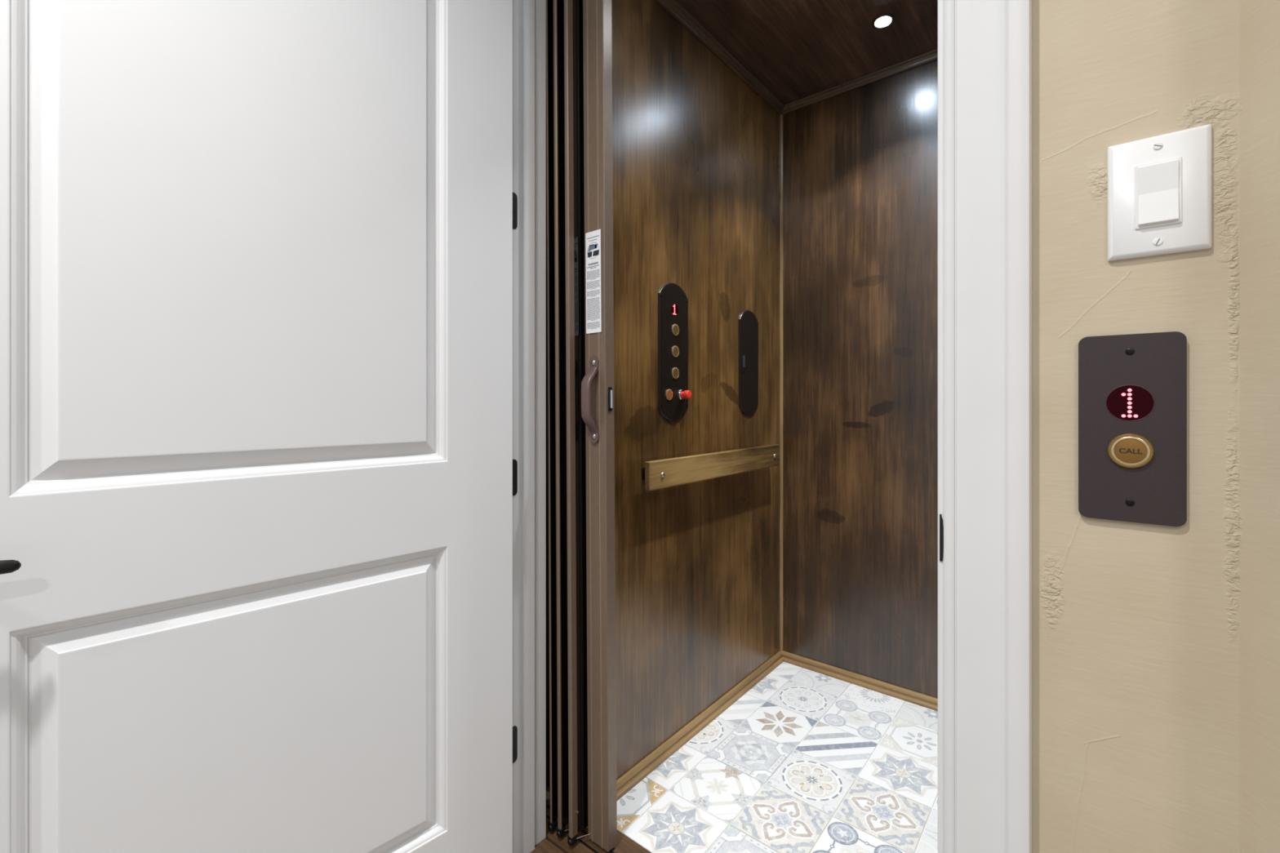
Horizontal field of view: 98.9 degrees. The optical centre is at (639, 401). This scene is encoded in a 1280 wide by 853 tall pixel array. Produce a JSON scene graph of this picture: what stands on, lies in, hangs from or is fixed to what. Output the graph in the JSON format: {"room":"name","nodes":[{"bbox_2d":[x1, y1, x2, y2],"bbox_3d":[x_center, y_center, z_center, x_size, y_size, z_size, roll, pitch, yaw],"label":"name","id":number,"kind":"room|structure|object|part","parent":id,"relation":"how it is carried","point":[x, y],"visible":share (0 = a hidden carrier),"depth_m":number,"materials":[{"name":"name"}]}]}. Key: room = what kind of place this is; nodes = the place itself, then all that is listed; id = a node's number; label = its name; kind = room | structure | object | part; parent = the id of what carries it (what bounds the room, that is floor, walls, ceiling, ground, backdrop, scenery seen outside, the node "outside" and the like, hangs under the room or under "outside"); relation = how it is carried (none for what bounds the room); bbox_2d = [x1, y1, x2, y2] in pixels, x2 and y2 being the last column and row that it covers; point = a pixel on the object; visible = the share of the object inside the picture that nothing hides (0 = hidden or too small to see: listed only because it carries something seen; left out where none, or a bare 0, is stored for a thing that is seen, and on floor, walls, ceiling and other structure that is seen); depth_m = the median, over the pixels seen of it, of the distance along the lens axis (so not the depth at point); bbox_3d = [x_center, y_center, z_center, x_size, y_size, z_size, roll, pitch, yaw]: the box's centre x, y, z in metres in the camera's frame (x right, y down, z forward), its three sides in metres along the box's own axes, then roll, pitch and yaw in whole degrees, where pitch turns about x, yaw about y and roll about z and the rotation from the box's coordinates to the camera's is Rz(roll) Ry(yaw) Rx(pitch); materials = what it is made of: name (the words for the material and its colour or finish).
{"room":"home hallway","nodes":[
{"label":"home hallway","id":0,"kind":"room"},
{"bbox_2d":[546,248,549,787],"bbox_3d":[0.085,-0.146,1.951,0.040,2.600,1.367,0,0,40],"label":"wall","id":1,"kind":"structure","parent":0,"point":[547,531],"depth_m":1.51,"materials":[{"name":"white paint"}]},
{"bbox_2d":[611,0,779,780],"bbox_3d":[0.196,-0.073,1.882,0.120,2.255,1.058,0,0,40],"label":"wall","id":2,"kind":"structure","parent":0,"point":[695,149],"depth_m":1.75,"materials":[{"name":"brown wood"}]},
{"bbox_2d":[657,282,691,421],"bbox_3d":[0.115,-0.151,1.662,0.038,0.422,0.150,0,0,40],"label":"control panel","id":3,"kind":"object","parent":2,"relation":"attached to","point":[673,393],"visible":1,"depth_m":1.67,"materials":[{"name":"black"}]},
{"bbox_3d":[0.142,-0.022,1.686,0.028,0.026,0.026,0,0,40],"label":"stop knob","id":4,"kind":"part","parent":3,"relation":"part of","materials":[{"name":"red plastic"}]},
{"bbox_2d":[616,650,783,800],"bbox_3d":[0.251,1.037,1.837,0.022,0.034,1.057,0,0,40],"label":"baseboard","id":5,"kind":"structure","parent":2,"relation":"attached to","point":[646,766],"depth_m":1.72,"materials":[{"name":"brown wood"}]},
{"bbox_2d":[642,444,779,491],"bbox_3d":[0.270,0.206,1.834,0.055,0.080,0.812,0,0,40],"label":"handrail","id":6,"kind":"object","parent":2,"relation":"attached to","point":[658,474],"visible":1,"depth_m":1.73,"materials":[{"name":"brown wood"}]},
{"bbox_2d":[655,0,784,114],"bbox_3d":[0.254,-1.188,1.835,0.029,0.025,1.057,0,0,40],"label":"crown molding","id":7,"kind":"structure","parent":2,"relation":"attached to","point":[673,7],"depth_m":1.85,"materials":[{"name":"brown wood"}]},
{"bbox_2d":[738,310,758,415],"bbox_3d":[0.408,-0.144,2.034,0.014,0.392,0.146,0,0,40],"label":"panel","id":8,"kind":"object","parent":2,"relation":"attached to","point":[748,322],"depth_m":2.03,"materials":[{"name":"black metal"}]},
{"bbox_3d":[0.372,-0.138,1.992,0.002,0.066,0.014,0,0,40],"label":"finger pull","id":9,"kind":"part","parent":8,"relation":"part of","materials":[{"name":"black metal"}]},
{"bbox_2d":[617,662,937,852],"bbox_3d":[0.624,1.069,1.513,1.050,0.030,1.120,0,0,40],"label":"floor","id":10,"kind":"structure","parent":0,"point":[806,761],"depth_m":1.52,"materials":[{"name":"tile"}]},
{"bbox_2d":[675,0,937,104],"bbox_3d":[0.548,-1.211,1.499,1.150,0.020,1.238,0,0,40],"label":"ceiling","id":11,"kind":"structure","parent":0,"point":[797,49],"depth_m":1.79,"materials":[{"name":"brown wood"}]},
{"bbox_2d":[871,13,894,28],"bbox_3d":[0.766,-1.198,1.725,0.068,0.005,0.068,0,0,40],"label":"recessed light","id":12,"kind":"object","parent":11,"relation":"in","point":[885,20],"visible":1,"depth_m":1.72,"materials":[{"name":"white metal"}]},
{"bbox_2d":[782,59,937,698],"bbox_3d":[0.975,-0.073,1.936,1.050,2.255,0.020,0,0,40],"label":"wall","id":13,"kind":"structure","parent":0,"point":[860,164],"depth_m":2.04,"materials":[{"name":"brown wood"}]},
{"bbox_2d":[779,114,782,651],"bbox_3d":[0.580,-0.079,2.244,0.010,2.201,0.010,0,0,40],"label":"trim","id":14,"kind":"structure","parent":13,"relation":"attached to","point":[780,115],"depth_m":2.24,"materials":[{"name":"brown wood"}]},
{"bbox_2d":[782,650,937,711],"bbox_3d":[0.961,1.037,1.920,1.010,0.034,0.022,0,0,40],"label":"baseboard","id":15,"kind":"structure","parent":13,"relation":"attached to","point":[908,695],"depth_m":2.03,"materials":[{"name":"brown wood"}]},
{"bbox_2d":[782,48,937,115],"bbox_3d":[0.959,-1.188,1.917,1.010,0.025,0.029,0,0,40],"label":"crown molding","id":16,"kind":"structure","parent":13,"relation":"attached to","point":[931,55],"depth_m":2.02,"materials":[{"name":"brown wood"}]},
{"bbox_2d":[1031,0,1239,852],"bbox_3d":[-0.322,-0.321,1.330,2.407,2.750,0.108,0,0,40],"label":"wall","id":17,"kind":"structure","parent":0,"point":[1135,626],"depth_m":0.57,"materials":[{"name":"beige paint"}]},
{"bbox_2d":[0,0,517,852],"bbox_3d":[-0.571,-0.113,0.907,0.102,2.317,0.904,0,0,45],"label":"door","id":18,"kind":"structure","parent":17,"relation":"in","point":[258,468],"depth_m":0.87,"materials":[{"name":"white paint"}]},
{"bbox_3d":[-0.790,0.196,0.629,0.104,0.021,0.018,0,0,-45],"label":"lever","id":19,"kind":"part","parent":18,"relation":"part of","materials":[{"name":"black metal"}]},
{"bbox_3d":[-0.602,-0.505,0.906,0.581,1.252,0.032,0,0,-45],"label":"panel","id":20,"kind":"part","parent":18,"relation":"part of","materials":[{"name":"white paint"}]},
{"bbox_3d":[-0.602,0.576,0.906,0.581,0.574,0.032,0,0,-45],"label":"panel","id":21,"kind":"part","parent":18,"relation":"part of","materials":[{"name":"white paint"}]},
{"bbox_2d":[512,0,546,852],"bbox_3d":[-0.274,-0.134,1.286,0.041,2.375,0.116,0,0,40],"label":"door frame","id":22,"kind":"structure","parent":17,"relation":"attached to","point":[529,16],"depth_m":1.27,"materials":[{"name":"white paint"}]},
{"bbox_2d":[546,786,650,852],"bbox_3d":[0.173,1.069,1.078,1.190,0.031,0.122,0,0,40],"label":"sill","id":23,"kind":"structure","parent":17,"relation":"attached to","point":[624,844],"depth_m":1.30,"materials":[{"name":"brown wood"}]},
{"bbox_2d":[546,804,614,852],"bbox_3d":[0.170,1.051,1.067,1.140,0.004,0.027,0,0,40],"label":"track","id":24,"kind":"object","parent":23,"relation":"on","point":[547,806],"depth_m":1.31,"materials":[{"name":"black metal"}]},
{"bbox_2d":[546,0,617,851],"bbox_3d":[-0.140,-0.044,1.346,0.193,2.176,0.130,-1,0,40],"label":"gate","id":25,"kind":"object","parent":23,"relation":"on","point":[580,170],"visible":1,"depth_m":1.30,"materials":[{"name":"brown metal"}]},
{"bbox_3d":[-0.157,1.034,1.313,0.069,0.006,0.043,-1,0,40],"label":"link rod","id":26,"kind":"part","parent":25,"relation":"part of","materials":[{"name":"metal"}]},
{"bbox_3d":[-0.117,-0.005,1.282,0.029,0.206,0.037,-1,0,40],"label":"pull handle","id":27,"kind":"part","parent":25,"relation":"part of","materials":[{"name":"brown plastic"}]},
{"bbox_2d":[586,235,599,251],"bbox_3d":[-0.111,-0.375,1.296,0.040,0.031,0.001,-1,0,40],"label":"print","id":28,"kind":"object","parent":25,"relation":"on","point":[593,241],"depth_m":1.30},
{"bbox_2d":[587,244,599,268],"bbox_3d":[-0.111,-0.344,1.296,0.040,0.056,0.001,-1,0,40],"label":"print","id":29,"kind":"object","parent":25,"relation":"on","point":[593,249],"depth_m":1.30},
{"bbox_2d":[586,239,599,328],"bbox_3d":[-0.111,-0.278,1.296,0.042,0.211,0.001,-1,0,40],"label":"print","id":30,"kind":"object","parent":25,"relation":"attached to","point":[593,245],"depth_m":1.30,"materials":[{"name":"grey paper"}]},
{"bbox_3d":[-0.097,-0.044,1.308,0.066,2.176,0.030,-1,0,40],"label":"lead post","id":31,"kind":"part","parent":25,"relation":"part of","materials":[{"name":"brown metal"}]},
{"bbox_3d":[-0.068,-0.006,1.285,0.003,0.042,0.006,-1,0,40],"label":"latch blade","id":32,"kind":"part","parent":25,"relation":"part of","materials":[{"name":"silver metal"}]},
{"bbox_2d":[937,0,1031,852],"bbox_3d":[0.434,-0.166,0.690,0.104,2.440,0.129,0,0,40],"label":"door frame","id":33,"kind":"structure","parent":17,"relation":"attached to","point":[987,44],"depth_m":0.64,"materials":[{"name":"white paint"}]},
{"bbox_2d":[939,514,943,561],"bbox_3d":[0.378,0.168,0.681,0.005,0.058,0.020,0,0,40],"label":"strike plate","id":34,"kind":"object","parent":33,"relation":"attached to","point":[941,525],"visible":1,"depth_m":0.67,"materials":[{"name":"black metal"}]},
{"bbox_2d":[1078,331,1186,526],"bbox_3d":[0.508,0.027,0.567,0.084,0.194,0.009,0,0,40],"label":"plate","id":35,"kind":"object","parent":17,"relation":"attached to","point":[1132,388],"visible":1,"depth_m":0.56,"materials":[{"name":"black metal"}]},
{"bbox_2d":[1107,124,1211,261],"bbox_3d":[0.522,-0.209,0.552,0.077,0.120,0.013,0,0,40],"label":"light switch","id":36,"kind":"object","parent":17,"relation":"attached to","point":[1159,187],"visible":1,"depth_m":0.55,"materials":[{"name":"white plastic"}]},
{"bbox_3d":[0.521,-0.209,0.551,0.034,0.066,0.002,0,0,40],"label":"switch frame","id":37,"kind":"part","parent":36,"relation":"part of","materials":[{"name":"white plastic"}]},
{"bbox_2d":[1240,0,1279,852],"bbox_3d":[0.610,-0.321,0.347,0.283,2.750,0.433,0,0,40],"label":"wall","id":38,"kind":"structure","parent":0,"point":[1260,20],"depth_m":0.50,"materials":[{"name":"beige paint"}]},
{"bbox_3d":[-0.912,1.086,-0.239,3.500,0.056,3.268,0,0,40],"label":"floor","id":39,"kind":"structure","parent":0,"visible":0},
{"bbox_2d":[530,838,564,852],"bbox_3d":[0.077,1.054,1.009,0.871,0.008,0.088,0,0,40],"label":"threshold","id":40,"kind":"object","parent":39,"relation":"on","point":[544,846],"visible":1,"depth_m":1.29,"materials":[{"name":"brown wood"}]}
]}

